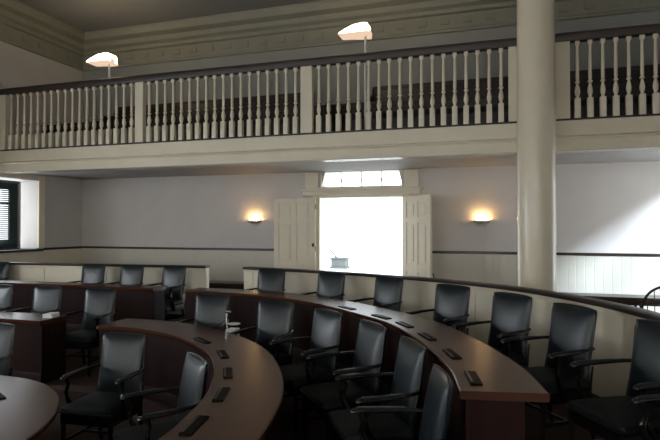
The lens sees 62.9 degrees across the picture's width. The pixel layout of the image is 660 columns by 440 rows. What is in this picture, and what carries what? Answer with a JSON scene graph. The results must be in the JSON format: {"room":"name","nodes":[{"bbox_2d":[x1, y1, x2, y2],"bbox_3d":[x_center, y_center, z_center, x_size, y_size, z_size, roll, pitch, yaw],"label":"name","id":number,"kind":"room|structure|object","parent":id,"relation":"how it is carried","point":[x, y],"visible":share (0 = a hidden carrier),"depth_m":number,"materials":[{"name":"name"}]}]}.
{"room":"legislative chamber","nodes":[
{"label":"legislative chamber","id":0,"kind":"room"},
{"bbox_2d":[0,41,82,250],"bbox_3d":[-8.574,-1.135,5.444,0.600,6.900,15.800,0,-1,17],"label":"wall","id":1,"kind":"structure","parent":0,"point":[19,67],"depth_m":11.83,"materials":[{"name":"paint"}]},
{"bbox_2d":[0,182,17,248],"bbox_3d":[-7.066,-0.116,11.111,0.050,1.460,1.440,0,-1,17],"label":"window","id":2,"kind":"structure","parent":1,"relation":"in","point":[11,247],"depth_m":11.63,"materials":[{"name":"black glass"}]},
{"bbox_2d":[0,180,18,246],"bbox_3d":[-7.000,-0.143,11.091,0.060,1.408,1.380,0,-1,17],"label":"window blind","id":3,"kind":"object","parent":2,"relation":"attached to","point":[8,228],"visible":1,"depth_m":11.53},
{"bbox_2d":[0,249,42,252],"bbox_3d":[-6.747,0.637,11.002,0.630,0.050,1.640,0,-1,17],"label":"sill","id":4,"kind":"structure","parent":1,"relation":"attached to","point":[5,250],"depth_m":11.19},
{"bbox_2d":[0,173,44,247],"bbox_3d":[-6.499,-0.196,10.933,0.050,1.575,1.780,0,-1,17],"label":"window frame","id":5,"kind":"structure","parent":1,"relation":"attached to","point":[40,179],"depth_m":11.63,"materials":[{"name":"beige paint"}]},
{"bbox_2d":[0,248,81,262],"bbox_3d":[-8.238,1.148,5.456,0.018,1.135,15.479,0,-1,17],"label":"wainscot","id":6,"kind":"structure","parent":1,"relation":"attached to","point":[58,255],"depth_m":11.87,"materials":[{"name":"beige paint"}]},
{"bbox_2d":[43,246,81,249],"bbox_3d":[-8.234,0.556,5.455,0.030,0.050,15.464,0,-1,17],"label":"chair rail","id":7,"kind":"object","parent":1,"relation":"attached to","point":[72,247],"visible":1,"depth_m":12.24,"materials":[{"name":"brown wood"}]},
{"bbox_2d":[0,0,659,70],"bbox_3d":[-2.254,-4.037,3.643,12.560,0.740,15.500,0,-1,17],"label":"crown molding","id":8,"kind":"structure","parent":1,"relation":"attached to","point":[318,23],"depth_m":11.08,"materials":[{"name":"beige paint"}]},
{"bbox_2d":[36,406,153,439],"bbox_3d":[-5.338,2.104,1.535,7.900,0.250,9.766,0,-1,17],"label":"floor","id":9,"kind":"structure","parent":0,"point":[53,432],"depth_m":5.19,"materials":[{"name":"brown carpet"}]},
{"bbox_2d":[0,323,15,376],"bbox_3d":[-3.431,1.535,5.212,0.592,0.985,0.613,0,-1,15],"label":"armchair","id":10,"kind":"object","parent":9,"relation":"on","point":[7,331],"visible":0.62,"depth_m":5.37,"materials":[{"name":"black leather"}]},
{"bbox_2d":[0,375,59,439],"bbox_3d":[-2.684,1.646,3.812,1.265,0.720,3.172,1,-1,-42],"label":"curved desk","id":11,"kind":"object","parent":9,"relation":"on","point":[29,407],"visible":1,"depth_m":3.69,"materials":[{"name":"brown wood"}]},
{"bbox_2d":[58,332,145,439],"bbox_3d":[-1.951,1.528,4.703,0.592,0.985,0.613,0,-1,13],"label":"armchair","id":12,"kind":"object","parent":9,"relation":"on","point":[121,363],"visible":0.95,"depth_m":4.79,"materials":[{"name":"black leather"}]},
{"bbox_2d":[113,352,208,439],"bbox_3d":[-1.231,1.519,3.937,0.613,0.985,0.592,0,-1,-33],"label":"armchair","id":13,"kind":"object","parent":9,"relation":"on","point":[192,387],"visible":0.76,"depth_m":3.96,"materials":[{"name":"black leather"}]},
{"bbox_2d":[17,0,322,31],"bbox_3d":[-2.397,-4.506,3.694,13.460,0.200,16.100,0,-1,17],"label":"ceiling","id":14,"kind":"structure","parent":0,"point":[84,15],"depth_m":11.02,"materials":[{"name":"paint"}]},
{"bbox_2d":[45,348,324,439],"bbox_3d":[-4.399,1.931,2.172,9.310,0.250,11.542,0,-1,17],"label":"floor","id":15,"kind":"structure","parent":0,"point":[81,385],"depth_m":5.44,"materials":[{"name":"brown carpet"}]},
{"bbox_2d":[0,284,13,311],"bbox_3d":[-4.600,1.378,7.176,0.592,0.985,0.613,0,-1,15],"label":"armchair","id":16,"kind":"object","parent":15,"relation":"on","point":[6,291],"visible":0.5,"depth_m":7.34,"materials":[{"name":"black leather"}]},
{"bbox_2d":[4,286,62,313],"bbox_3d":[-3.840,1.376,6.978,0.592,0.985,0.613,0,-1,15],"label":"armchair","id":17,"kind":"object","parent":15,"relation":"on","point":[46,299],"visible":0.37,"depth_m":7.17,"materials":[{"name":"black leather"}]},
{"bbox_2d":[0,312,67,383],"bbox_3d":[-5.338,1.502,6.810,4.479,0.720,0.462,0,-1,14],"label":"curved desk","id":18,"kind":"object","parent":15,"relation":"on","point":[39,348],"visible":0.71,"depth_m":6.17,"materials":[{"name":"brown wood"}]},
{"bbox_2d":[42,312,58,317],"bbox_3d":[-3.273,1.115,6.335,0.117,0.044,0.165,0,-1,3],"label":"paper stack","id":19,"kind":"object","parent":18,"relation":"on","point":[50,314],"visible":1,"depth_m":6.27,"materials":[{"name":"white paper"}]},
{"bbox_2d":[59,288,115,376],"bbox_3d":[-3.018,1.373,6.709,0.592,0.985,0.613,0,-1,13],"label":"armchair","id":20,"kind":"object","parent":15,"relation":"on","point":[99,303],"visible":0.69,"depth_m":6.86,"materials":[{"name":"black leather"}]},
{"bbox_2d":[97,318,283,439],"bbox_3d":[-1.131,1.472,4.324,1.338,0.720,4.488,0,-1,-23],"label":"curved desk","id":21,"kind":"object","parent":15,"relation":"on","point":[252,403],"visible":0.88,"depth_m":4.27,"materials":[{"name":"brown wood"}]},
{"bbox_2d":[178,415,208,434],"bbox_3d":[-0.722,1.089,2.874,0.068,0.011,0.270,0,-1,7],"label":"desk pad","id":22,"kind":"object","parent":21,"relation":"on","point":[198,420],"visible":1,"depth_m":2.85,"materials":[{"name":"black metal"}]},
{"bbox_2d":[193,337,210,343],"bbox_3d":[-1.186,1.115,5.011,0.068,0.011,0.270,0,-1,-35],"label":"desk pad","id":23,"kind":"object","parent":21,"relation":"on","point":[200,339],"visible":1,"depth_m":4.98,"materials":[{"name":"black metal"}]},
{"bbox_2d":[212,387,229,400],"bbox_3d":[-0.685,1.096,3.407,0.068,0.011,0.270,0,-1,-1],"label":"desk pad","id":24,"kind":"object","parent":21,"relation":"on","point":[222,392],"visible":1,"depth_m":3.38,"materials":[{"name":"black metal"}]},
{"bbox_2d":[217,350,228,357],"bbox_3d":[-0.888,1.109,4.476,0.068,0.011,0.270,0,-1,-19],"label":"desk pad","id":25,"kind":"object","parent":21,"relation":"on","point":[222,353],"visible":1,"depth_m":4.45,"materials":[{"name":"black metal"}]},
{"bbox_2d":[223,367,232,378],"bbox_3d":[-0.737,1.101,3.901,0.068,0.011,0.270,0,-1,-11],"label":"desk pad","id":26,"kind":"object","parent":21,"relation":"on","point":[227,372],"visible":1,"depth_m":3.89,"materials":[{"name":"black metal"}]},
{"bbox_2d":[176,294,229,331],"bbox_3d":[-1.462,1.365,6.123,0.592,0.985,0.613,0,-1,17],"label":"armchair","id":27,"kind":"object","parent":15,"relation":"on","point":[210,309],"visible":0.31,"depth_m":6.31,"materials":[{"name":"black leather"}]},
{"bbox_2d":[225,310,239,328],"bbox_3d":[-1.090,1.402,5.706,0.300,0.894,0.300,0,-1,17],"label":"stand","id":28,"kind":"object","parent":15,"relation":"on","point":[226,311],"visible":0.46,"depth_m":5.70,"materials":[{"name":"white metal"}]},
{"bbox_2d":[225,327,239,335],"bbox_3d":[-1.027,1.198,5.689,0.106,0.102,0.144,0,-1,12],"label":"paper stack","id":29,"kind":"object","parent":28,"relation":"on","point":[231,329],"visible":0.31,"depth_m":5.65,"materials":[{"name":"white paper"}]},
{"bbox_2d":[228,322,239,324],"bbox_3d":[-1.010,1.093,5.684,0.130,0.015,0.130,0,-1,-27],"label":"round tray","id":30,"kind":"object","parent":28,"relation":"on","point":[232,323],"depth_m":5.66,"materials":[{"name":"white ceramic"}]},
{"bbox_2d":[230,300,293,365],"bbox_3d":[-0.689,1.359,5.547,0.592,0.985,0.613,0,-1,25],"label":"armchair","id":31,"kind":"object","parent":15,"relation":"on","point":[274,318],"visible":0.54,"depth_m":5.70,"materials":[{"name":"black leather"}]},
{"bbox_2d":[269,308,342,432],"bbox_3d":[-0.228,1.352,5.005,0.613,0.985,0.592,1,-1,-36],"label":"armchair","id":32,"kind":"object","parent":15,"relation":"on","point":[327,324],"visible":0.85,"depth_m":4.98,"materials":[{"name":"black leather"}]},
{"bbox_2d":[300,320,386,439],"bbox_3d":[0.116,1.345,4.382,0.613,0.985,0.592,0,-1,-25],"label":"armchair","id":33,"kind":"object","parent":15,"relation":"on","point":[322,398],"visible":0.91,"depth_m":4.33,"materials":[{"name":"black leather"}]},
{"bbox_2d":[328,336,426,439],"bbox_3d":[0.322,1.337,3.713,0.613,0.985,0.592,0,-1,-14],"label":"armchair","id":34,"kind":"object","parent":15,"relation":"on","point":[408,374],"visible":0.91,"depth_m":3.61,"materials":[{"name":"black leather"}]},
{"bbox_2d":[351,364,453,439],"bbox_3d":[0.350,1.327,2.964,0.613,0.985,0.592,0,-1,1],"label":"armchair","id":35,"kind":"object","parent":15,"relation":"on","point":[436,411],"visible":1,"depth_m":2.92,"materials":[{"name":"black leather"}]},
{"bbox_2d":[28,149,659,179],"bbox_3d":[-0.230,-1.029,10.025,12.552,0.060,2.034,0,-1,17],"label":"ceiling","id":36,"kind":"structure","parent":0,"point":[634,155],"depth_m":9.92,"materials":[{"name":"paint"}]},
{"bbox_2d":[96,347,600,439],"bbox_3d":[-2.254,1.768,3.573,12.560,0.250,15.500,0,-1,17],"label":"floor","id":37,"kind":"structure","parent":0,"point":[532,416],"depth_m":4.30,"materials":[{"name":"brown carpet"}]},
{"bbox_2d":[0,261,9,279],"bbox_3d":[-5.955,1.225,9.367,0.592,0.985,0.613,0,-1,13],"label":"armchair","id":38,"kind":"object","parent":37,"relation":"on","point":[4,265],"visible":0.45,"depth_m":9.54,"materials":[{"name":"black leather"}]},
{"bbox_2d":[0,280,165,332],"bbox_3d":[-4.694,1.342,8.497,4.659,0.720,0.333,0,-1,17],"label":"curved desk","id":39,"kind":"object","parent":37,"relation":"on","point":[131,301],"visible":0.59,"depth_m":8.06,"materials":[{"name":"brown wood"}]},
{"bbox_2d":[70,264,105,283],"bbox_3d":[-3.983,1.217,8.703,0.592,0.985,0.613,0,-1,15],"label":"armchair","id":40,"kind":"object","parent":37,"relation":"on","point":[91,273],"visible":0.2,"depth_m":8.90,"materials":[{"name":"black leather"}]},
{"bbox_2d":[8,262,209,322],"bbox_3d":[-4.401,1.239,9.485,4.874,0.950,0.178,0,-1,13],"label":"wall","id":41,"kind":"structure","parent":37,"relation":"on","point":[197,276],"depth_m":9.31,"materials":[{"name":"beige paint"}]},
{"bbox_2d":[104,265,143,284],"bbox_3d":[-3.281,1.214,8.502,0.592,0.985,0.613,0,-1,17],"label":"armchair","id":42,"kind":"object","parent":37,"relation":"on","point":[129,274],"visible":0.27,"depth_m":8.69,"materials":[{"name":"black leather"}]},
{"bbox_2d":[147,265,186,322],"bbox_3d":[-2.560,1.212,8.328,0.592,0.985,0.613,0,-1,22],"label":"armchair","id":43,"kind":"object","parent":37,"relation":"on","point":[173,276],"visible":0.69,"depth_m":8.45,"materials":[{"name":"black leather"}]},
{"bbox_2d":[209,280,243,289],"bbox_3d":[-2.707,1.456,10.903,3.070,0.550,0.440,0,-1,17],"label":"bench","id":44,"kind":"object","parent":37,"relation":"on","point":[212,283],"visible":0.04,"depth_m":10.50,"materials":[{"name":"brown wood"}]},
{"bbox_2d":[244,269,285,291],"bbox_3d":[-0.946,1.204,7.662,0.592,0.985,0.613,0,-1,22],"label":"armchair","id":45,"kind":"object","parent":37,"relation":"on","point":[273,280],"visible":0.36,"depth_m":7.85,"materials":[{"name":"black leather"}]},
{"bbox_2d":[274,198,315,269],"bbox_3d":[-0.716,0.670,11.017,0.924,2.225,0.078,0,-1,17],"label":"door","id":46,"kind":"structure","parent":37,"relation":"on","point":[294,218],"depth_m":11.01,"materials":[{"name":"beige paint"}]},
{"bbox_2d":[301,271,344,299],"bbox_3d":[-0.124,1.198,7.153,0.592,0.985,0.613,0,-1,34],"label":"armchair","id":47,"kind":"object","parent":37,"relation":"on","point":[329,284],"visible":0.28,"depth_m":7.31,"materials":[{"name":"black leather"}]},
{"bbox_2d":[185,288,549,439],"bbox_3d":[-0.035,1.306,5.494,1.404,0.720,5.787,0,-1,-31],"label":"curved desk","id":48,"kind":"object","parent":37,"relation":"on","point":[494,409],"visible":0.67,"depth_m":4.06,"materials":[{"name":"brown wood"}]},
{"bbox_2d":[338,305,355,309],"bbox_3d":[0.186,0.945,5.839,0.068,0.011,0.270,0,-1,-30],"label":"desk pad","id":49,"kind":"object","parent":48,"relation":"on","point":[342,306],"visible":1,"depth_m":5.81,"materials":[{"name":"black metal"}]},
{"bbox_2d":[371,314,391,318],"bbox_3d":[0.499,0.938,5.259,0.068,0.011,0.270,0,-1,-27],"label":"desk pad","id":50,"kind":"object","parent":48,"relation":"on","point":[376,315],"visible":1,"depth_m":5.23,"materials":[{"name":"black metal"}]},
{"bbox_2d":[396,321,413,327],"bbox_3d":[0.668,0.933,4.835,0.068,0.011,0.270,0,-1,-16],"label":"desk pad","id":51,"kind":"object","parent":48,"relation":"on","point":[398,322],"visible":1,"depth_m":4.81,"materials":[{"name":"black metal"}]},
{"bbox_2d":[418,332,436,339],"bbox_3d":[0.775,0.926,4.311,0.068,0.011,0.270,0,-1,-9],"label":"desk pad","id":52,"kind":"object","parent":48,"relation":"on","point":[424,334],"visible":1,"depth_m":4.28,"materials":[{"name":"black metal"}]},
{"bbox_2d":[442,349,461,358],"bbox_3d":[0.838,0.919,3.723,0.068,0.011,0.270,0,-1,-3],"label":"desk pad","id":53,"kind":"object","parent":48,"relation":"on","point":[449,352],"visible":1,"depth_m":3.69,"materials":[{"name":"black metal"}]},
{"bbox_2d":[464,371,482,384],"bbox_3d":[0.830,0.912,3.134,0.068,0.011,0.270,0,-1,6],"label":"desk pad","id":54,"kind":"object","parent":48,"relation":"on","point":[472,376],"visible":1,"depth_m":3.10,"materials":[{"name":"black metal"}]},
{"bbox_2d":[348,276,403,311],"bbox_3d":[0.549,1.190,6.525,0.613,0.985,0.592,1,-1,-43],"label":"armchair","id":55,"kind":"object","parent":37,"relation":"on","point":[388,290],"visible":0.4,"depth_m":6.64,"materials":[{"name":"black leather"}]},
{"bbox_2d":[405,284,469,334],"bbox_3d":[1.109,1.179,5.583,0.613,0.985,0.592,1,-1,-39],"label":"armchair","id":56,"kind":"object","parent":37,"relation":"on","point":[451,307],"visible":0.38,"depth_m":5.68,"materials":[{"name":"black leather"}]},
{"bbox_2d":[243,266,659,397],"bbox_3d":[1.150,1.188,5.249,2.177,0.950,8.412,0,-1,-22],"label":"wall","id":57,"kind":"structure","parent":37,"relation":"on","point":[615,324],"depth_m":5.52,"materials":[{"name":"beige paint"}]},
{"bbox_2d":[452,292,531,367],"bbox_3d":[1.463,1.170,4.860,0.613,0.985,0.592,0,-1,-30],"label":"armchair","id":58,"kind":"object","parent":37,"relation":"on","point":[511,312],"visible":0.56,"depth_m":4.91,"materials":[{"name":"black leather"}]},
{"bbox_2d":[517,0,556,291],"bbox_3d":[2.824,-1.335,7.399,0.720,6.049,0.660,0,-1,17],"label":"column","id":59,"kind":"structure","parent":37,"relation":"on","point":[536,107],"depth_m":7.20,"materials":[{"name":"paint"}]},
{"bbox_2d":[500,303,596,439],"bbox_3d":[1.678,1.162,4.160,0.613,0.985,0.592,0,-1,-20],"label":"armchair","id":60,"kind":"object","parent":37,"relation":"on","point":[572,327],"visible":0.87,"depth_m":4.10,"materials":[{"name":"black leather"}]},
{"bbox_2d":[561,292,659,307],"bbox_3d":[4.665,1.428,8.578,2.170,0.550,0.440,0,-1,17],"label":"bench","id":61,"kind":"object","parent":37,"relation":"on","point":[628,299],"visible":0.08,"depth_m":8.42,"materials":[{"name":"brown wood"}]},
{"bbox_2d":[564,319,659,439],"bbox_3d":[1.891,1.153,3.395,0.613,0.985,0.592,0,-1,-15],"label":"armchair","id":62,"kind":"object","parent":37,"relation":"on","point":[612,417],"visible":0.91,"depth_m":3.44,"materials":[{"name":"black leather"}]},
{"bbox_2d":[631,394,659,439],"bbox_3d":[1.871,1.143,2.633,0.613,0.985,0.592,0,-1,-10],"label":"armchair","id":63,"kind":"object","parent":37,"relation":"on","point":[642,400],"visible":1,"depth_m":2.85,"materials":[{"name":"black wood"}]},
{"bbox_2d":[641,286,659,311],"bbox_3d":[3.449,1.176,5.505,0.645,0.986,0.480,0,-1,35],"label":"chair","id":64,"kind":"object","parent":37,"relation":"on","point":[656,288],"visible":0.28,"depth_m":5.76,"materials":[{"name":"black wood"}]},
{"bbox_2d":[82,10,659,253],"bbox_3d":[-0.021,-1.065,11.187,13.460,6.900,0.300,0,-1,17],"label":"wall","id":65,"kind":"structure","parent":0,"point":[614,207],"depth_m":10.58,"materials":[{"name":"paint"}]},
{"bbox_2d":[247,219,261,225],"bbox_3d":[-1.617,0.047,11.433,0.330,0.152,0.161,0,-1,17],"label":"wall sconce","id":66,"kind":"object","parent":65,"relation":"attached to","point":[254,222],"visible":1,"depth_m":11.41,"materials":[{"name":"metal"}]},
{"bbox_2d":[247,220,261,222],"bbox_3d":[-1.620,0.037,11.423,0.330,0.070,0.140,0,-1,17],"label":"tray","id":67,"kind":"object","parent":66,"relation":"on","point":[250,221],"depth_m":11.38,"materials":[{"name":"metal"}]},
{"bbox_2d":[300,169,422,274],"bbox_3d":[0.635,0.401,10.889,2.480,2.760,0.460,0,-1,17],"label":"door surround","id":68,"kind":"object","parent":65,"relation":"attached to","point":[410,186],"visible":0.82,"depth_m":10.86,"materials":[{"name":"beige paint"}]},
{"bbox_2d":[322,170,401,186],"bbox_3d":[0.636,-0.819,10.909,1.660,0.320,0.090,0,-1,17],"label":"window","id":69,"kind":"structure","parent":68,"relation":"in","point":[400,171],"depth_m":10.90,"materials":[{"name":"beige paint"}]},
{"bbox_2d":[82,248,659,311],"bbox_3d":[0.074,1.214,10.962,12.560,1.135,0.020,0,-1,17],"label":"wainscot","id":70,"kind":"structure","parent":65,"relation":"attached to","point":[633,275],"depth_m":10.07,"materials":[{"name":"paint"}]},
{"bbox_2d":[82,246,659,256],"bbox_3d":[0.072,0.622,10.962,12.560,0.050,0.035,0,-1,17],"label":"chair rail","id":71,"kind":"object","parent":65,"relation":"attached to","point":[104,247],"visible":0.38,"depth_m":10.26,"materials":[{"name":"brown wood"}]},
{"bbox_2d":[403,194,434,277],"bbox_3d":[1.641,0.628,10.036,0.103,2.165,0.860,0,-1,-27],"label":"door","id":72,"kind":"structure","parent":65,"relation":"in","point":[417,210],"depth_m":9.97,"materials":[{"name":"beige paint"}]},
{"bbox_2d":[473,219,490,226],"bbox_3d":[2.818,0.050,10.035,0.330,0.152,0.161,0,-1,17],"label":"wall sconce","id":73,"kind":"object","parent":65,"relation":"attached to","point":[480,222],"visible":1,"depth_m":10.02,"materials":[{"name":"metal"}]},
{"bbox_2d":[473,220,490,223],"bbox_3d":[2.815,0.041,10.025,0.330,0.070,0.140,0,-1,17],"label":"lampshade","id":74,"kind":"object","parent":73,"relation":"on","point":[474,221],"depth_m":9.99,"materials":[{"name":"metal"}]},
{"bbox_3d":[-0.254,-1.505,9.954,12.552,0.350,2.195,0,-1,17],"label":"floor","id":75,"kind":"structure","parent":0,"visible":0},
{"bbox_2d":[86,53,118,128],"bbox_3d":[-4.326,-2.269,10.284,0.560,1.755,0.320,0,-1,17],"label":"lamp","id":76,"kind":"object","parent":75,"relation":"on","point":[109,60],"visible":0.64,"depth_m":10.22,"materials":[{"name":"white glass"}]},
{"bbox_2d":[41,105,322,144],"bbox_3d":[-3.025,-1.738,10.580,6.120,0.700,0.500,0,-1,17],"label":"pew","id":77,"kind":"object","parent":75,"relation":"on","point":[272,116],"visible":0.11,"depth_m":10.50,"materials":[{"name":"brown wood"}]},
{"bbox_2d":[103,93,314,120],"bbox_3d":[-2.617,-2.105,11.263,4.690,0.880,0.500,0,-1,17],"label":"pew","id":78,"kind":"object","parent":75,"relation":"on","point":[281,97],"visible":0.16,"depth_m":11.38,"materials":[{"name":"brown wood"}]},
{"bbox_2d":[0,113,659,173],"bbox_3d":[-0.580,-1.181,8.917,12.552,0.453,0.288,0,-1,17],"label":"gallery balcony","id":79,"kind":"object","parent":75,"relation":"attached to","point":[640,131],"visible":1,"depth_m":8.58,"materials":[{"name":"beige paint"}]},
{"bbox_2d":[0,23,659,149],"bbox_3d":[-0.600,-2.016,8.864,12.552,1.215,0.150,0,-1,17],"label":"gallery railing","id":80,"kind":"object","parent":79,"relation":"on","point":[141,132],"visible":0.96,"depth_m":8.74,"materials":[{"name":"beige wood"}]},
{"bbox_2d":[338,22,371,129],"bbox_3d":[0.433,-2.287,8.783,0.560,1.755,0.320,0,-1,17],"label":"lamp","id":81,"kind":"object","parent":75,"relation":"on","point":[360,31],"visible":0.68,"depth_m":8.71,"materials":[{"name":"white glass"}]},
{"bbox_2d":[323,92,507,131],"bbox_3d":[1.591,-1.755,9.125,3.440,0.700,0.500,0,-1,17],"label":"pew","id":82,"kind":"object","parent":75,"relation":"on","point":[483,97],"visible":0.36,"depth_m":9.25,"materials":[{"name":"brown wood"}]},
{"bbox_2d":[370,64,659,101],"bbox_3d":[3.272,-2.127,9.406,5.240,0.880,0.500,0,-1,17],"label":"pew","id":83,"kind":"object","parent":75,"relation":"on","point":[648,69],"visible":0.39,"depth_m":9.72,"materials":[{"name":"brown wood"}]},
{"bbox_2d":[570,81,659,117],"bbox_3d":[4.428,-1.766,8.230,2.430,0.700,0.500,0,-1,17],"label":"pew","id":84,"kind":"object","parent":75,"relation":"on","point":[649,91],"visible":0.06,"depth_m":8.39,"materials":[{"name":"brown wood"}]},
{"label":"outside","id":85,"kind":"structure","parent":0,"visible":0},
{"bbox_2d":[325,239,401,274],"bbox_3d":[12.149,2.289,38.505,80.000,0.250,59.200,0,-1,17],"label":"ground","id":86,"kind":"structure","parent":85,"point":[377,256],"depth_m":32.79,"materials":[{"name":"white"}]},
{"bbox_2d":[329,249,349,268],"bbox_3d":[0.361,1.571,21.888,0.805,0.785,0.560,0,-1,17],"label":"stone block","id":87,"kind":"object","parent":86,"relation":"on","point":[336,262],"visible":1,"depth_m":21.66,"materials":[{"name":"grey stone"}]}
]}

